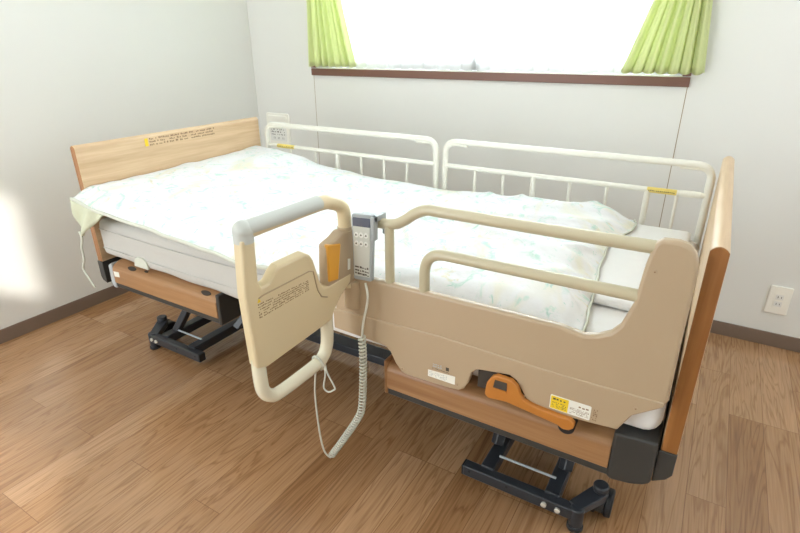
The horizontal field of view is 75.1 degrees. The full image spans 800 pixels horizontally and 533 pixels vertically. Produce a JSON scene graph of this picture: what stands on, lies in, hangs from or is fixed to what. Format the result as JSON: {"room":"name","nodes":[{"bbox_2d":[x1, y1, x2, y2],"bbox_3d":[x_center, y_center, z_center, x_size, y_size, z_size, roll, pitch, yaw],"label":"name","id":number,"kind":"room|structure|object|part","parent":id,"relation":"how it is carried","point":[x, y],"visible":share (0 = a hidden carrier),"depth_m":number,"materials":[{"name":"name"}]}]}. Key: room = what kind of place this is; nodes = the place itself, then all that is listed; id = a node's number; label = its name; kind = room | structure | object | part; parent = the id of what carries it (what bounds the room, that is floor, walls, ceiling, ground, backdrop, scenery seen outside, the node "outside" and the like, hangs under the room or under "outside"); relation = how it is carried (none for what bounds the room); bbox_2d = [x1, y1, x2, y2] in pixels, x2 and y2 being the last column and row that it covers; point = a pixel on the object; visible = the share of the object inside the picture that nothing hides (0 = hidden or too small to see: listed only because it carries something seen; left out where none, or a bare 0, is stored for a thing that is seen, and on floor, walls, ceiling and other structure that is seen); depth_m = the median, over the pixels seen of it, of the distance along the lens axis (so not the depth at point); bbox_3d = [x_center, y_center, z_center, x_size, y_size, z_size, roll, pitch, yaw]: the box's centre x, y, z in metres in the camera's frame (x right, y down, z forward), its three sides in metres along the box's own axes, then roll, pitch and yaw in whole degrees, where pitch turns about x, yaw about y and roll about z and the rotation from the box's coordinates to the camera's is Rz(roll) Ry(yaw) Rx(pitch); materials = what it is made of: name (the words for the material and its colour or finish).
{"room":"hospital room","nodes":[
{"label":"hospital room","id":0,"kind":"room"},
{"bbox_2d":[0,0,261,329],"bbox_3d":[-1.863,-0.711,1.605,0.100,2.400,3.931,13,27,28],"label":"wall","id":1,"kind":"structure","parent":0,"point":[73,72],"depth_m":2.33,"materials":[{"name":"white paint"}]},
{"bbox_2d":[0,285,128,343],"bbox_3d":[-1.817,0.378,2.032,0.007,0.061,3.704,13,27,28],"label":"baseboard","id":2,"kind":"structure","parent":1,"relation":"attached to","point":[21,328],"depth_m":2.40,"materials":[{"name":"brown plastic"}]},
{"bbox_2d":[0,291,799,532],"bbox_3d":[-0.168,0.820,1.163,4.035,0.080,3.931,13,27,28],"label":"floor","id":3,"kind":"structure","parent":0,"point":[102,430],"depth_m":1.62,"materials":[{"name":"brown wood"}]},
{"bbox_2d":[70,117,734,532],"bbox_3d":[-0.078,0.013,1.857,2.005,0.851,0.898,13,27,28],"label":"hospital bed","id":4,"kind":"object","parent":3,"relation":"on","point":[627,453],"visible":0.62,"depth_m":1.37,"materials":[{"name":"brown wood"}]},
{"bbox_3d":[-0.920,-0.371,2.249,0.028,0.436,0.880,13,27,28],"label":"headboard","id":5,"kind":"part","parent":4,"relation":"part of","materials":[{"name":"brown wood"}]},
{"bbox_3d":[-0.840,0.112,2.139,0.224,0.332,0.037,-6,24,-14],"label":"lift arm","id":6,"kind":"part","parent":4,"relation":"part of","materials":[{"name":"grey paint"}]},
{"bbox_3d":[-0.861,0.278,2.130,0.144,0.007,0.007,13,27,28],"label":"rod","id":7,"kind":"part","parent":4,"relation":"part of","materials":[{"name":"grey metal"}]},
{"bbox_3d":[-0.719,0.201,2.366,0.294,0.042,0.724,13,27,28],"label":"frame","id":8,"kind":"part","parent":4,"relation":"part of","materials":[{"name":"grey paint"}]},
{"bbox_2d":[201,290,210,295],"bbox_3d":[-0.634,0.087,1.702,0.044,0.011,0.018,13,27,28],"label":"socket","id":9,"kind":"object","parent":4,"relation":"attached to","point":[203,292],"depth_m":1.70,"materials":[{"name":"brown"}]},
{"bbox_3d":[-0.566,0.083,2.202,0.318,0.338,0.037,-14,27,-29],"label":"lift arm","id":10,"kind":"part","parent":4,"relation":"part of","materials":[{"name":"grey paint"}]},
{"bbox_2d":[265,122,438,188],"bbox_3d":[-0.246,-0.422,2.335,0.933,0.384,0.022,13,27,28],"label":"bed rail","id":11,"kind":"object","parent":4,"relation":"attached to","point":[417,138],"visible":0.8,"depth_m":2.23,"materials":[{"name":"white metal"}]},
{"bbox_3d":[-0.247,-0.501,2.301,0.912,0.018,0.018,13,27,28],"label":"rail","id":12,"kind":"part","parent":11,"relation":"part of","materials":[{"name":"white metal"}]},
{"bbox_2d":[99,217,697,429],"bbox_3d":[-0.081,-0.057,1.819,1.927,0.168,0.859,13,27,28],"label":"mattress","id":13,"kind":"object","parent":4,"relation":"on","point":[146,249],"visible":0.03,"depth_m":1.70,"materials":[{"name":"grey fabric"}]},
{"bbox_3d":[-0.917,-0.014,1.844,0.078,0.040,0.009,13,27,28],"label":"carry handle","id":14,"kind":"part","parent":13,"relation":"part of","materials":[{"name":"grey"}]},
{"bbox_2d":[70,145,636,331],"bbox_3d":[-0.192,-0.082,1.827,1.775,0.383,0.918,13,27,28],"label":"duvet","id":15,"kind":"object","parent":13,"relation":"on","point":[197,205],"visible":0.79,"depth_m":1.68,"materials":[{"name":"white fabric"}]},
{"bbox_3d":[-1.159,-0.026,1.913,0.056,0.223,0.010,13,27,28],"label":"tie cord","id":16,"kind":"part","parent":15,"relation":"part of","materials":[{"name":"white fabric"}]},
{"bbox_2d":[593,224,690,310],"bbox_3d":[0.489,-0.060,1.572,0.658,0.023,0.642,13,27,28],"label":"pillow","id":17,"kind":"object","parent":13,"relation":"on","point":[623,267],"visible":0.21,"depth_m":1.42,"materials":[{"name":"white fabric"}]},
{"bbox_2d":[232,195,698,433],"bbox_3d":[0.113,0.091,1.156,0.867,0.461,0.298,4,24,10],"label":"rail","id":18,"kind":"object","parent":4,"relation":"attached to","point":[561,374],"visible":0.98,"depth_m":1.11,"materials":[{"name":"beige plastic"}]},
{"bbox_3d":[-0.157,-0.012,1.222,0.015,0.094,0.042,20,31,39],"label":"lock lever","id":19,"kind":"part","parent":18,"relation":"part of","materials":[{"name":"orange plastic"}]},
{"bbox_2d":[312,211,385,457],"bbox_3d":[-0.132,0.222,1.352,0.198,0.759,0.115,-6,24,-14],"label":"remote control","id":20,"kind":"object","parent":18,"relation":"hanging from","point":[364,224],"visible":0.98,"depth_m":1.24,"materials":[{"name":"grey plastic"}]},
{"bbox_3d":[-0.218,0.406,1.440,0.034,0.353,0.040,-1,23,-2],"label":"thin cord","id":21,"kind":"part","parent":20,"relation":"part of","materials":[{"name":"grey plastic"}]},
{"bbox_3d":[-0.146,0.365,1.410,0.146,0.445,0.021,13,27,28],"label":"coiled cord","id":22,"kind":"part","parent":20,"relation":"part of","materials":[{"name":"grey plastic"}]},
{"bbox_3d":[-0.089,-0.036,1.223,0.049,0.134,0.003,13,27,28],"label":"panel","id":23,"kind":"part","parent":20,"relation":"part of","materials":[{"name":"grey plastic"}]},
{"bbox_3d":[-0.085,0.109,1.266,0.024,0.151,0.012,5,24,12],"label":"cord","id":24,"kind":"part","parent":20,"relation":"part of","materials":[{"name":"grey plastic"}]},
{"bbox_3d":[-0.024,-0.025,1.226,0.022,0.158,0.023,13,27,28],"label":"tube post","id":25,"kind":"part","parent":18,"relation":"part of","materials":[{"name":"beige"}]},
{"bbox_3d":[0.172,0.093,1.146,0.794,0.456,0.022,13,27,28],"label":"panel","id":26,"kind":"part","parent":18,"relation":"part of","materials":[{"name":"beige plastic"}]},
{"bbox_3d":[0.282,0.292,1.135,0.202,0.081,0.014,13,27,28],"label":"fixing lever","id":27,"kind":"part","parent":18,"relation":"part of","materials":[{"name":"orange plastic"}]},
{"bbox_3d":[0.344,0.347,1.570,0.038,0.329,0.248,13,27,28],"label":"lift arm","id":28,"kind":"part","parent":4,"relation":"part of","materials":[{"name":"grey paint"}]},
{"bbox_3d":[0.498,0.484,1.694,0.312,0.042,0.724,13,27,28],"label":"frame","id":29,"kind":"part","parent":4,"relation":"part of","materials":[{"name":"grey paint"}]},
{"bbox_3d":[0.356,0.561,1.458,0.162,0.007,0.007,13,27,28],"label":"rod","id":30,"kind":"part","parent":4,"relation":"part of","materials":[{"name":"grey metal"}]},
{"bbox_3d":[0.515,0.387,1.475,0.038,0.329,0.248,13,27,28],"label":"lift arm","id":31,"kind":"part","parent":4,"relation":"part of","materials":[{"name":"grey paint"}]},
{"bbox_2d":[442,139,715,251],"bbox_3d":[0.572,-0.232,1.883,0.937,0.384,0.022,13,27,28],"label":"bed rail","id":32,"kind":"object","parent":4,"relation":"attached to","point":[708,169],"visible":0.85,"depth_m":1.76,"materials":[{"name":"white metal"}]},
{"bbox_3d":[0.572,-0.311,1.849,0.916,0.018,0.018,13,27,28],"label":"rail","id":33,"kind":"part","parent":32,"relation":"part of","materials":[{"name":"white metal"}]},
{"bbox_2d":[595,503,604,512],"bbox_3d":[0.543,0.626,1.400,0.018,0.068,0.068,13,27,28],"label":"caster","id":34,"kind":"object","parent":4,"relation":"attached to","point":[601,509],"depth_m":1.37,"materials":[{"name":"grey paint"}]},
{"bbox_3d":[0.771,0.022,1.315,0.031,0.448,0.880,13,27,28],"label":"footboard","id":35,"kind":"part","parent":4,"relation":"part of","materials":[{"name":"brown wood"}]},
{"bbox_2d":[246,0,799,337],"bbox_3d":[0.804,-0.971,2.172,3.835,2.400,0.120,13,27,28],"label":"wall","id":36,"kind":"structure","parent":0,"point":[744,106],"depth_m":2.22,"materials":[{"name":"white paint"}]},
{"bbox_2d":[266,112,290,144],"bbox_3d":[-0.736,-0.833,3.154,0.182,0.186,0.013,13,27,28],"label":"wall panel","id":37,"kind":"object","parent":36,"relation":"attached to","point":[281,136],"visible":0.73,"depth_m":3.15,"materials":[{"name":"white plastic"}]},
{"bbox_2d":[314,81,319,162],"bbox_3d":[-0.476,-0.629,3.080,0.002,0.946,0.001,13,27,28],"label":"trim","id":38,"kind":"structure","parent":36,"relation":"attached to","point":[314,81],"depth_m":2.98,"materials":[{"name":"beige"}]},
{"bbox_2d":[311,66,691,86],"bbox_3d":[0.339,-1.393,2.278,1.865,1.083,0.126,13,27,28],"label":"window sill","id":39,"kind":"structure","parent":36,"relation":"in","point":[544,77],"depth_m":2.33,"materials":[{"name":"brown wood"}]},
{"bbox_2d":[326,0,681,74],"bbox_3d":[0.348,-1.389,2.269,1.796,1.004,0.027,13,27,28],"label":"window","id":40,"kind":"structure","parent":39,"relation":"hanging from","point":[555,36],"depth_m":2.35,"materials":[{"name":"white glass"}]},
{"bbox_2d":[659,87,687,226],"bbox_3d":[1.115,-0.260,2.201,0.003,0.946,0.001,13,27,28],"label":"trim","id":41,"kind":"structure","parent":36,"relation":"attached to","point":[687,87],"depth_m":2.11,"materials":[{"name":"beige"}]},
{"bbox_2d":[710,320,799,352],"bbox_3d":[0.778,0.125,2.584,3.835,0.061,0.007,13,27,28],"label":"baseboard","id":42,"kind":"structure","parent":36,"relation":"attached to","point":[781,341],"depth_m":2.18,"materials":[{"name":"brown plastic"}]},
{"bbox_2d":[764,285,793,314],"bbox_3d":[1.526,0.137,2.098,0.076,0.120,0.011,13,27,28],"label":"wall outlet","id":43,"kind":"object","parent":36,"relation":"attached to","point":[779,297],"visible":1,"depth_m":2.10,"materials":[{"name":"white plastic"}]},
{"bbox_2d":[773,301,781,306],"bbox_3d":[1.524,0.152,2.101,0.026,0.022,0.002,13,27,28],"label":"socket","id":44,"kind":"object","parent":43,"relation":"attached to","point":[775,303],"depth_m":2.10,"materials":[{"name":"white plastic"}]},
{"bbox_2d":[775,294,783,300],"bbox_3d":[1.524,0.124,2.089,0.026,0.022,0.002,13,27,28],"label":"socket","id":45,"kind":"object","parent":43,"relation":"attached to","point":[778,297],"depth_m":2.09,"materials":[{"name":"white plastic"}]},
{"bbox_3d":[0.280,-1.889,1.960,2.200,0.018,0.018,13,27,28],"label":"curtain rod","id":46,"kind":"object","parent":36,"relation":"attached to","visible":0},
{"bbox_2d":[306,0,355,67],"bbox_3d":[-0.281,-1.522,2.486,0.517,1.066,0.090,13,27,28],"label":"curtain","id":47,"kind":"object","parent":46,"relation":"hanging from","point":[329,43],"visible":1,"depth_m":2.67,"materials":[{"name":"green fabric"}]},
{"bbox_2d":[621,0,712,74],"bbox_3d":[0.872,-1.254,1.849,0.575,1.066,0.090,13,27,28],"label":"curtain","id":48,"kind":"object","parent":46,"relation":"hanging from","point":[672,38],"visible":1,"depth_m":1.93,"materials":[{"name":"green fabric"}]}
]}

